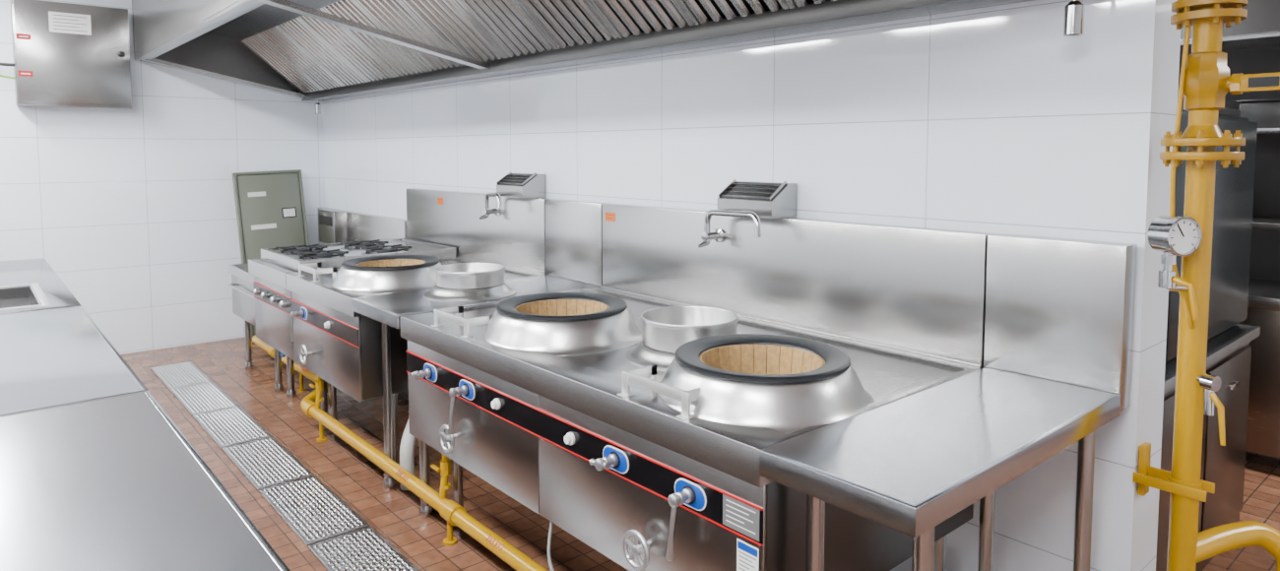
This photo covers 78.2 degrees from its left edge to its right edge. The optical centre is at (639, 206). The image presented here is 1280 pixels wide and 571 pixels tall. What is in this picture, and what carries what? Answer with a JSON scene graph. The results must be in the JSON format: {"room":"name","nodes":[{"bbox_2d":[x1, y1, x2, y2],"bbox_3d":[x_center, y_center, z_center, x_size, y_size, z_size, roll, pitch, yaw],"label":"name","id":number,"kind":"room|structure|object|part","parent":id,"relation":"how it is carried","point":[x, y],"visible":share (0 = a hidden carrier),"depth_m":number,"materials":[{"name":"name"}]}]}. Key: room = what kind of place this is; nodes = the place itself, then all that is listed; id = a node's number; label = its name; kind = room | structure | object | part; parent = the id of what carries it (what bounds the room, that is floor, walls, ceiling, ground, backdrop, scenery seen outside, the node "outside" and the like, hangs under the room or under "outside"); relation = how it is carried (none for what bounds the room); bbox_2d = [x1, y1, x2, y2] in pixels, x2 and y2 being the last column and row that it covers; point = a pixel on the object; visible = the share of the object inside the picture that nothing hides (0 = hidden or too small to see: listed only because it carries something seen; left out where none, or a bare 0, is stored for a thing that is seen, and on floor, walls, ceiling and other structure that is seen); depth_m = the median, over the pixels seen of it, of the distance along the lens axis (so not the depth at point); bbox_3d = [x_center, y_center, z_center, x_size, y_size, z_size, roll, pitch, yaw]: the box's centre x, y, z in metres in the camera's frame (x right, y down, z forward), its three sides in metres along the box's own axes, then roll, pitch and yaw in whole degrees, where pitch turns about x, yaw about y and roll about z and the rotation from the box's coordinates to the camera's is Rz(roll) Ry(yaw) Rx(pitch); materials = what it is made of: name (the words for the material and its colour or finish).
{"room":"commercial kitchen","nodes":[
{"label":"commercial kitchen","id":0,"kind":"room"},
{"bbox_2d":[0,0,325,354],"bbox_3d":[-4.074,-0.331,6.646,10.900,3.050,0.200,-3,5,-41],"label":"wall","id":1,"kind":"structure","parent":0,"point":[133,210],"depth_m":6.53,"materials":[{"name":"tile"}]},
{"bbox_2d":[9,0,131,109],"bbox_3d":[-4.357,-1.158,6.059,0.720,0.780,0.228,-3,5,-41],"label":"enclosure","id":2,"kind":"object","parent":1,"relation":"attached to","point":[65,54],"visible":1,"depth_m":5.97,"materials":[{"name":"metal"}]},
{"bbox_2d":[0,62,14,66],"bbox_3d":[-4.777,-1.145,5.770,0.299,0.218,0.047,-2,4,-29],"label":"cable","id":3,"kind":"object","parent":2,"relation":"attached to","point":[1,64],"visible":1,"depth_m":5.83,"materials":[{"name":"black plastic"}]},
{"bbox_2d":[0,74,14,79],"bbox_3d":[-4.780,-1.145,5.751,0.329,0.411,0.045,-2,4,-26],"label":"cable","id":4,"kind":"object","parent":2,"relation":"attached to","point":[2,76],"visible":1,"depth_m":5.82,"materials":[{"name":"green plastic"}]},
{"bbox_3d":[-4.310,-1.387,5.957,0.260,0.150,0.003,-3,5,-41],"label":"name plate","id":5,"kind":"part","parent":2,"relation":"part of","materials":[{"name":"white paper"}]},
{"bbox_2d":[120,336,1279,570],"bbox_3d":[-0.552,1.521,2.669,10.900,0.100,11.000,-3,5,-41],"label":"floor","id":6,"kind":"structure","parent":0,"point":[354,479],"depth_m":3.90,"materials":[{"name":"tile"}]},
{"bbox_2d":[0,257,81,314],"bbox_3d":[-3.693,0.894,4.088,1.140,0.956,2.152,-3,5,-41],"label":"prep table","id":7,"kind":"object","parent":6,"relation":"on","point":[29,285],"visible":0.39,"depth_m":4.11,"materials":[{"name":"metal"}]},
{"bbox_2d":[0,306,148,416],"bbox_3d":[-2.434,0.997,2.629,1.140,0.950,1.692,-3,5,-41],"label":"prep table","id":8,"kind":"object","parent":6,"relation":"on","point":[58,356],"visible":0.4,"depth_m":2.62,"materials":[{"name":"metal"}]},
{"bbox_2d":[0,390,290,570],"bbox_3d":[-1.333,1.085,1.351,1.140,0.950,1.670,-3,5,-41],"label":"prep table","id":9,"kind":"object","parent":6,"relation":"on","point":[113,483],"visible":1,"depth_m":1.60,"materials":[{"name":"metal"}]},
{"bbox_2d":[150,361,212,389],"bbox_3d":[-3.402,1.244,5.833,0.270,0.016,0.708,-3,5,-41],"label":"drain grate","id":10,"kind":"object","parent":6,"relation":"on","point":[183,374],"visible":1,"depth_m":5.80,"materials":[{"name":"metal"}]},
{"bbox_2d":[169,382,239,416],"bbox_3d":[-2.933,1.282,5.289,0.270,0.016,0.708,-3,5,-41],"label":"drain grate","id":11,"kind":"object","parent":6,"relation":"on","point":[202,398],"visible":1,"depth_m":5.26,"materials":[{"name":"metal"}]},
{"bbox_2d":[192,406,272,448],"bbox_3d":[-2.463,1.319,4.744,0.270,0.016,0.708,-3,5,-41],"label":"drain grate","id":12,"kind":"object","parent":6,"relation":"on","point":[230,426],"visible":1,"depth_m":4.71,"materials":[{"name":"metal"}]},
{"bbox_2d":[221,437,314,491],"bbox_3d":[-1.994,1.357,4.200,0.270,0.016,0.708,-3,5,-41],"label":"drain grate","id":13,"kind":"object","parent":6,"relation":"on","point":[265,463],"visible":1,"depth_m":4.16,"materials":[{"name":"metal"}]},
{"bbox_2d":[231,169,309,340],"bbox_3d":[-3.259,0.414,7.049,0.626,1.487,0.212,-3,5,-41],"label":"metal panel","id":14,"kind":"object","parent":6,"relation":"on","point":[270,206],"visible":0.55,"depth_m":7.01,"materials":[{"name":"grey paint"}]},
{"bbox_2d":[258,475,370,546],"bbox_3d":[-1.524,1.394,3.655,0.270,0.016,0.708,-3,5,-41],"label":"drain grate","id":15,"kind":"object","parent":6,"relation":"on","point":[311,509],"visible":1,"depth_m":3.62,"materials":[{"name":"metal"}]},
{"bbox_2d":[227,207,407,391],"bbox_3d":[-2.743,0.642,6.339,1.088,1.150,1.900,-3,5,-41],"label":"work table","id":16,"kind":"object","parent":6,"relation":"on","point":[335,225],"visible":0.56,"depth_m":6.08,"materials":[{"name":"metal"}]},
{"bbox_2d":[227,262,254,283],"bbox_3d":[-2.450,0.473,5.952,0.988,0.060,0.950,-3,5,-41],"label":"countertop","id":17,"kind":"structure","parent":16,"relation":"on","point":[240,271],"depth_m":5.78,"materials":[{"name":"metal"}]},
{"bbox_3d":[-2.807,0.680,5.658,0.015,0.308,0.890,-3,5,-41],"label":"panel","id":18,"kind":"part","parent":16,"relation":"part of","materials":[{"name":"metal"}]},
{"bbox_3d":[-2.993,1.025,6.018,0.060,0.430,0.060,-3,5,-41],"label":"leg","id":19,"kind":"part","parent":16,"relation":"part of","materials":[{"name":"metal"}]},
{"bbox_3d":[-2.504,1.064,5.450,0.060,0.430,0.060,-3,5,-41],"label":"leg","id":20,"kind":"part","parent":16,"relation":"part of","materials":[{"name":"metal"}]},
{"bbox_2d":[248,238,455,413],"bbox_3d":[-1.907,0.775,5.261,1.096,1.033,0.795,-3,5,-41],"label":"gas range","id":21,"kind":"object","parent":6,"relation":"on","point":[273,302],"visible":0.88,"depth_m":5.01,"materials":[{"name":"metal"}]},
{"bbox_3d":[-2.486,0.552,5.100,0.030,0.044,0.044,-3,5,-41],"label":"burner knob","id":22,"kind":"part","parent":21,"relation":"part of","materials":[{"name":"silver metal"}]},
{"bbox_3d":[-2.375,0.561,4.972,0.030,0.044,0.044,-3,5,-41],"label":"burner knob","id":23,"kind":"part","parent":21,"relation":"part of","materials":[{"name":"silver metal"}]},
{"bbox_3d":[-2.244,0.571,4.821,0.030,0.044,0.044,-3,5,-41],"label":"burner knob","id":24,"kind":"part","parent":21,"relation":"part of","materials":[{"name":"silver metal"}]},
{"bbox_3d":[-2.283,0.670,4.923,0.025,0.429,0.785,-3,5,-41],"label":"panel","id":25,"kind":"part","parent":21,"relation":"part of","materials":[{"name":"metal"}]},
{"bbox_3d":[-2.127,0.580,4.684,0.030,0.044,0.044,-3,5,-41],"label":"burner knob","id":26,"kind":"part","parent":21,"relation":"part of","materials":[{"name":"silver metal"}]},
{"bbox_3d":[-2.358,1.063,5.311,0.060,0.450,0.060,-3,5,-41],"label":"leg","id":27,"kind":"part","parent":21,"relation":"part of","materials":[{"name":"metal"}]},
{"bbox_3d":[-1.944,1.097,4.831,0.060,0.450,0.060,-3,5,-41],"label":"leg","id":28,"kind":"part","parent":21,"relation":"part of","materials":[{"name":"metal"}]},
{"bbox_3d":[-1.875,0.308,5.257,1.010,0.065,0.795,-3,5,-41],"label":"burner","id":29,"kind":"part","parent":21,"relation":"part of","materials":[{"name":"metal"}]},
{"bbox_2d":[308,525,420,570],"bbox_3d":[-1.055,1.431,3.111,0.270,0.016,0.708,-3,5,-41],"label":"drain grate","id":30,"kind":"object","parent":6,"relation":"on","point":[365,548],"visible":1,"depth_m":3.22,"materials":[{"name":"metal"}]},
{"bbox_2d":[252,334,547,570],"bbox_3d":[-1.172,1.141,4.257,0.740,0.440,5.712,-3,5,-41],"label":"supply pipe","id":31,"kind":"object","parent":6,"relation":"on","point":[449,510],"visible":0.73,"depth_m":3.48,"materials":[{"name":"yellow metal"}]},
{"bbox_3d":[-0.876,1.120,3.377,0.015,0.012,0.065,-3,5,-41],"label":"valve handle","id":32,"kind":"part","parent":31,"relation":"part of","materials":[{"name":"yellow paint"}]},
{"bbox_2d":[399,420,416,490],"bbox_3d":[-1.129,1.166,3.932,0.070,0.435,0.187,1,4,18],"label":"pipe","id":33,"kind":"object","parent":6,"relation":"on","point":[408,443],"visible":0.44,"depth_m":3.86,"materials":[{"name":"grey plastic"}]},
{"bbox_2d":[286,188,547,464],"bbox_3d":[-1.555,0.626,4.864,1.235,1.385,1.834,-3,5,-41],"label":"range","id":34,"kind":"object","parent":6,"relation":"on","point":[341,346],"visible":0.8,"depth_m":4.38,"materials":[{"name":"metal"}]},
{"bbox_3d":[-1.923,0.670,4.404,0.075,0.176,0.036,-3,5,-41],"label":"valve lever","id":35,"kind":"part","parent":34,"relation":"part of","materials":[{"name":"silver metal"}]},
{"bbox_3d":[-1.893,0.598,4.425,0.008,0.068,0.120,-3,5,-41],"label":"valve plate","id":36,"kind":"part","parent":34,"relation":"part of","materials":[{"name":"blue plastic"}]},
{"bbox_3d":[-1.693,0.719,4.222,0.012,0.427,1.016,-3,5,-41],"label":"panel","id":37,"kind":"part","parent":34,"relation":"part of","materials":[{"name":"metal"}]},
{"bbox_3d":[-1.837,1.105,4.706,0.060,0.450,0.060,-3,5,-41],"label":"leg","id":38,"kind":"part","parent":34,"relation":"part of","materials":[{"name":"metal"}]},
{"bbox_3d":[-1.263,1.151,4.041,0.060,0.450,0.060,-3,5,-41],"label":"leg","id":39,"kind":"part","parent":34,"relation":"part of","materials":[{"name":"metal"}]},
{"bbox_2d":[479,192,501,219],"bbox_3d":[-0.856,-0.003,4.722,0.130,0.174,0.317,-3,5,-34],"label":"faucet","id":40,"kind":"object","parent":34,"relation":"attached to","point":[486,211],"visible":1,"depth_m":4.79,"materials":[{"name":"silver metal"}]},
{"bbox_3d":[-0.953,0.061,4.802,0.052,0.035,0.028,-3,5,-41],"label":"handle","id":41,"kind":"part","parent":40,"relation":"part of","materials":[{"name":"silver metal"}]},
{"bbox_3d":[-0.876,-0.010,4.692,0.028,0.157,0.294,-2,4,-27],"label":"spout","id":42,"kind":"part","parent":40,"relation":"part of","materials":[{"name":"silver metal"}]},
{"bbox_2d":[496,171,545,198],"bbox_3d":[-0.713,-0.133,4.691,0.162,0.149,0.300,-3,5,-41],"label":"box","id":43,"kind":"object","parent":34,"relation":"on","point":[512,185],"visible":1,"depth_m":4.61,"materials":[{"name":"metal"}]},
{"bbox_2d":[351,198,611,518],"bbox_3d":[-0.763,0.686,3.984,1.185,1.385,0.520,-3,5,-41],"label":"work table","id":44,"kind":"object","parent":6,"relation":"on","point":[573,228],"visible":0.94,"depth_m":3.90,"materials":[{"name":"metal"}]},
{"bbox_3d":[-1.236,0.938,3.857,0.060,0.900,0.060,-3,5,-41],"label":"leg","id":45,"kind":"part","parent":44,"relation":"part of","materials":[{"name":"metal"}]},
{"bbox_3d":[-0.976,0.959,3.555,0.060,0.900,0.060,-3,5,-41],"label":"leg","id":46,"kind":"part","parent":44,"relation":"part of","materials":[{"name":"metal"}]},
{"bbox_2d":[434,262,505,289],"bbox_3d":[-0.843,0.341,3.911,0.341,0.079,0.341,-3,5,-41],"label":"pot","id":47,"kind":"object","parent":44,"relation":"on","point":[463,276],"depth_m":3.80,"materials":[{"name":"metal"}]},
{"bbox_2d":[400,203,995,570],"bbox_3d":[0.058,0.754,2.994,1.235,1.385,2.039,-3,5,-41],"label":"range","id":48,"kind":"object","parent":6,"relation":"on","point":[633,414],"visible":0.98,"depth_m":2.64,"materials":[{"name":"metal"}]},
{"bbox_3d":[-0.893,0.681,3.213,0.065,0.036,0.078,-3,5,-41],"label":"valve knob","id":49,"kind":"part","parent":48,"relation":"part of","materials":[{"name":"silver metal"}]},
{"bbox_3d":[-0.863,0.680,3.230,0.008,0.068,0.120,-3,5,-41],"label":"valve plate","id":50,"kind":"part","parent":48,"relation":"part of","materials":[{"name":"blue plastic"}]},
{"bbox_3d":[-0.690,0.768,2.974,0.075,0.176,0.036,-3,5,-41],"label":"valve lever","id":51,"kind":"part","parent":48,"relation":"part of","materials":[{"name":"silver metal"}]},
{"bbox_3d":[-0.813,1.187,3.519,0.060,0.450,0.060,-3,5,-41],"label":"leg","id":52,"kind":"part","parent":48,"relation":"part of","materials":[{"name":"metal"}]},
{"bbox_3d":[-0.660,0.696,2.995,0.008,0.068,0.120,-3,5,-41],"label":"valve plate","id":53,"kind":"part","parent":48,"relation":"part of","materials":[{"name":"blue plastic"}]},
{"bbox_3d":[-0.669,0.800,3.034,0.012,0.427,1.016,-3,5,-41],"label":"panel","id":54,"kind":"part","parent":48,"relation":"part of","materials":[{"name":"metal"}]},
{"bbox_2d":[547,521,554,570],"bbox_3d":[-0.171,1.151,2.477,0.072,0.202,0.461,-3,5,-41],"label":"cable","id":55,"kind":"object","parent":48,"relation":"attached to","point":[550,523],"visible":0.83,"depth_m":2.61,"materials":[{"name":"grey plastic"}]},
{"bbox_3d":[-0.104,0.744,2.298,0.065,0.036,0.078,-3,5,-41],"label":"valve knob","id":56,"kind":"part","parent":48,"relation":"part of","materials":[{"name":"silver metal"}]},
{"bbox_3d":[-0.073,0.743,2.315,0.008,0.068,0.120,-3,5,-41],"label":"valve plate","id":57,"kind":"part","parent":48,"relation":"part of","materials":[{"name":"blue plastic"}]},
{"bbox_3d":[-0.017,0.852,2.278,0.012,0.427,0.976,-3,5,-41],"label":"panel","id":58,"kind":"part","parent":48,"relation":"part of","materials":[{"name":"metal"}]},
{"bbox_3d":[0.101,0.831,2.057,0.075,0.176,0.036,-3,5,-41],"label":"valve lever","id":59,"kind":"part","parent":48,"relation":"part of","materials":[{"name":"silver metal"}]},
{"bbox_2d":[640,306,738,352],"bbox_3d":[0.173,0.428,2.764,0.341,0.094,0.341,-3,5,-41],"label":"pot","id":60,"kind":"object","parent":48,"relation":"on","point":[664,329],"depth_m":2.69,"materials":[{"name":"metal"}]},
{"bbox_3d":[0.131,0.759,2.078,0.008,0.068,0.120,-3,5,-41],"label":"valve plate","id":61,"kind":"part","parent":48,"relation":"part of","materials":[{"name":"blue plastic"}]},
{"bbox_2d":[698,209,762,248],"bbox_3d":[0.398,0.096,3.267,0.129,0.175,0.400,-3,5,-36],"label":"faucet","id":62,"kind":"object","parent":48,"relation":"attached to","point":[718,234],"visible":1,"depth_m":3.33,"materials":[{"name":"silver metal"}]},
{"bbox_3d":[0.273,0.159,3.380,0.052,0.035,0.028,-3,5,-41],"label":"handle","id":63,"kind":"part","parent":62,"relation":"part of","materials":[{"name":"silver metal"}]},
{"bbox_2d":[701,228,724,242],"bbox_3d":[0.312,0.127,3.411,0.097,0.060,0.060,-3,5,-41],"label":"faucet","id":64,"kind":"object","parent":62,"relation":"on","point":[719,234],"depth_m":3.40,"materials":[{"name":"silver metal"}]},
{"bbox_3d":[0.248,0.767,1.946,0.002,0.078,0.120,-3,5,-41],"label":"data plate","id":65,"kind":"part","parent":48,"relation":"part of","materials":[{"name":"grey metal"}]},
{"bbox_2d":[717,179,797,218],"bbox_3d":[0.486,-0.038,3.299,0.162,0.149,0.300,-3,5,-41],"label":"box","id":66,"kind":"object","parent":48,"relation":"on","point":[767,200],"visible":1,"depth_m":3.23,"materials":[{"name":"metal"}]},
{"bbox_3d":[0.991,1.248,2.620,0.060,0.450,0.060,-3,5,-41],"label":"leg","id":67,"kind":"part","parent":48,"relation":"part of","materials":[{"name":"metal"}]},
{"bbox_2d":[759,233,1137,570],"bbox_3d":[0.864,0.815,2.104,1.195,1.385,0.402,-3,5,-41],"label":"work table","id":68,"kind":"object","parent":6,"relation":"on","point":[1056,369],"visible":1,"depth_m":2.19,"materials":[{"name":"metal"}]},
{"bbox_3d":[0.425,1.070,1.930,0.060,0.900,0.060,-3,5,-41],"label":"leg","id":69,"kind":"part","parent":68,"relation":"part of","materials":[{"name":"metal"}]},
{"bbox_3d":[0.609,1.085,1.717,0.060,0.900,0.060,-3,5,-41],"label":"leg","id":70,"kind":"part","parent":68,"relation":"part of","materials":[{"name":"metal"}]},
{"bbox_3d":[1.107,1.030,2.515,0.060,0.900,0.060,-3,5,-41],"label":"leg","id":71,"kind":"part","parent":68,"relation":"part of","materials":[{"name":"metal"}]},
{"bbox_3d":[1.291,1.045,2.302,0.060,0.900,0.060,-3,5,-41],"label":"leg","id":72,"kind":"part","parent":68,"relation":"part of","materials":[{"name":"metal"}]},
{"bbox_2d":[1155,323,1260,570],"bbox_3d":[1.886,0.974,3.326,1.340,0.900,0.870,-3,5,-41],"label":"base cabinet","id":73,"kind":"object","parent":6,"relation":"on","point":[1229,352],"visible":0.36,"depth_m":3.14,"materials":[{"name":"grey metal"}]},
{"bbox_3d":[1.912,1.000,2.805,0.600,0.720,0.015,-3,5,-41],"label":"door","id":74,"kind":"part","parent":73,"relation":"part of","materials":[{"name":"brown metal"}]},
{"bbox_2d":[1163,323,1260,393],"bbox_3d":[1.886,0.545,3.296,1.340,0.040,0.870,-3,5,-41],"label":"countertop","id":75,"kind":"structure","parent":73,"relation":"on","point":[1229,341],"depth_m":3.11,"materials":[{"name":"metal"}]},
{"bbox_2d":[1165,102,1257,362],"bbox_3d":[1.968,0.057,3.313,1.090,0.928,0.760,-3,5,-41],"label":"cooler","id":76,"kind":"object","parent":75,"relation":"on","point":[1234,186],"visible":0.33,"depth_m":3.14,"materials":[{"name":"black"}]},
{"bbox_3d":[1.942,-0.390,3.274,0.960,0.030,0.700,-3,5,-41],"label":"panel","id":77,"kind":"part","parent":76,"relation":"part of","materials":[{"name":"metal"}]},
{"bbox_3d":[2.398,0.972,3.221,0.600,0.720,0.015,-3,5,-41],"label":"door","id":78,"kind":"part","parent":73,"relation":"part of","materials":[{"name":"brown metal"}]},
{"bbox_3d":[2.407,0.723,3.193,0.100,0.020,0.015,-3,5,-41],"label":"handle","id":79,"kind":"part","parent":73,"relation":"part of","materials":[{"name":"silver metal"}]},
{"bbox_2d":[1177,0,1279,458],"bbox_3d":[3.302,0.001,4.368,0.750,2.700,1.740,-3,5,-41],"label":"shelving unit","id":80,"kind":"object","parent":6,"relation":"on","point":[1251,45],"visible":0.02,"depth_m":4.48,"materials":[{"name":"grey metal"}]},
{"bbox_3d":[3.579,-0.475,4.574,0.020,1.780,1.700,-3,5,-41],"label":"panel","id":81,"kind":"part","parent":80,"relation":"part of","materials":[{"name":"grey metal"}]},
{"bbox_3d":[3.382,-0.917,4.373,0.500,0.030,1.700,-3,5,-41],"label":"shelf","id":82,"kind":"part","parent":80,"relation":"part of","materials":[{"name":"metal"}]},
{"bbox_2d":[1236,98,1279,127],"bbox_3d":[3.485,-0.510,4.358,0.220,0.159,0.260,-3,5,-41],"label":"pan","id":83,"kind":"object","parent":80,"relation":"on","point":[1266,112],"visible":0.77,"depth_m":4.30,"materials":[{"name":"metal"}]},
{"bbox_2d":[1247,277,1279,311],"bbox_3d":[3.302,0.460,4.399,0.750,0.060,1.740,-3,5,-41],"label":"countertop","id":84,"kind":"structure","parent":80,"relation":"on","point":[1264,293],"depth_m":4.08,"materials":[{"name":"metal"}]},
{"bbox_3d":[3.382,0.081,4.442,0.500,0.030,1.700,-3,5,-41],"label":"shelf","id":85,"kind":"part","parent":80,"relation":"part of","materials":[{"name":"metal"}]},
{"bbox_3d":[3.382,-0.418,4.407,0.500,0.030,1.700,-3,5,-41],"label":"shelf","id":86,"kind":"part","parent":80,"relation":"part of","materials":[{"name":"metal"}]},
{"bbox_2d":[322,0,1180,570],"bbox_3d":[-0.667,-0.214,4.943,0.240,3.050,6.830,-3,5,-41],"label":"wall","id":87,"kind":"structure","parent":0,"point":[992,119],"depth_m":2.83,"materials":[{"name":"tile"}]},
{"bbox_2d":[317,207,407,244],"bbox_3d":[-2.357,0.275,6.647,0.070,0.440,1.900,-3,5,-41],"label":"backsplash","id":88,"kind":"structure","parent":87,"relation":"attached to","point":[360,225],"depth_m":6.36,"materials":[{"name":"metal"}]},
{"bbox_2d":[406,188,547,275],"bbox_3d":[-1.120,0.161,5.207,0.087,0.505,1.834,-3,5,-41],"label":"backsplash","id":89,"kind":"structure","parent":87,"relation":"attached to","point":[515,238],"depth_m":5.03,"materials":[{"name":"metal"}]},
{"bbox_2d":[545,198,611,286],"bbox_3d":[-0.342,0.212,4.314,0.075,0.485,0.520,-3,5,-41],"label":"backsplash","id":90,"kind":"structure","parent":87,"relation":"attached to","point":[573,228],"depth_m":4.27,"materials":[{"name":"metal"}]},
{"bbox_2d":[131,0,1033,101],"bbox_3d":[-1.357,-1.204,4.343,1.492,0.852,6.705,-3,5,-41],"label":"exhaust hood","id":91,"kind":"object","parent":87,"relation":"attached to","point":[322,50],"visible":1,"depth_m":4.56,"materials":[{"name":"metal"}]},
{"bbox_3d":[-3.537,-1.379,6.871,1.491,0.850,0.020,-3,5,-41],"label":"panel","id":92,"kind":"part","parent":91,"relation":"part of","materials":[{"name":"metal"}]},
{"bbox_2d":[315,99,320,114],"bbox_3d":[-2.920,-0.907,7.138,0.052,0.131,0.051,-3,5,-41],"label":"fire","id":93,"kind":"object","parent":91,"relation":"hanging from","point":[317,104],"visible":0.94,"depth_m":7.12,"materials":[{"name":"silver metal"}]},
{"bbox_3d":[-1.385,-0.931,4.294,1.330,0.300,0.080,-3,5,-41],"label":"cross rail","id":94,"kind":"part","parent":91,"relation":"part of","materials":[{"name":"metal"}]},
{"bbox_2d":[1063,0,1085,37],"bbox_3d":[1.251,-0.565,2.269,0.052,0.146,0.051,-3,5,-41],"label":"fire suppression nozzle","id":95,"kind":"object","parent":91,"relation":"hanging from","point":[1073,19],"visible":1,"depth_m":2.25,"materials":[{"name":"silver metal"}]},
{"bbox_2d":[600,203,995,368],"bbox_3d":[0.485,0.289,3.346,0.087,0.505,2.014,-3,5,-41],"label":"backsplash","id":96,"kind":"structure","parent":87,"relation":"attached to","point":[917,290],"depth_m":3.05,"materials":[{"name":"metal"}]},
{"bbox_2d":[983,233,1137,412],"bbox_3d":[1.285,0.341,2.435,0.085,0.485,0.402,-3,5,-41],"label":"backsplash","id":97,"kind":"structure","parent":87,"relation":"attached to","point":[1061,310],"depth_m":2.38,"materials":[{"name":"metal"}]},
{"bbox_2d":[1132,0,1279,570],"bbox_3d":[1.668,-0.025,2.181,0.502,3.050,0.320,1,4,18],"label":"gas riser","id":98,"kind":"object","parent":87,"relation":"attached to","point":[1205,80],"visible":1,"depth_m":2.17,"materials":[{"name":"yellow paint"}]},
{"bbox_3d":[1.472,0.246,2.125,0.018,0.110,0.065,-2,4,-28],"label":"valve lever","id":99,"kind":"part","parent":98,"relation":"part of","materials":[{"name":"yellow paint"}]},
{"bbox_3d":[1.573,0.577,2.146,0.016,0.136,0.050,-1,4,-19],"label":"valve lever","id":100,"kind":"part","parent":98,"relation":"part of","materials":[{"name":"yellow paint"}]},
{"bbox_3d":[1.667,-0.327,2.062,0.056,0.056,0.190,-3,5,-41],"label":"valve lever","id":101,"kind":"part","parent":98,"relation":"part of","materials":[{"name":"yellow paint"}]}
]}

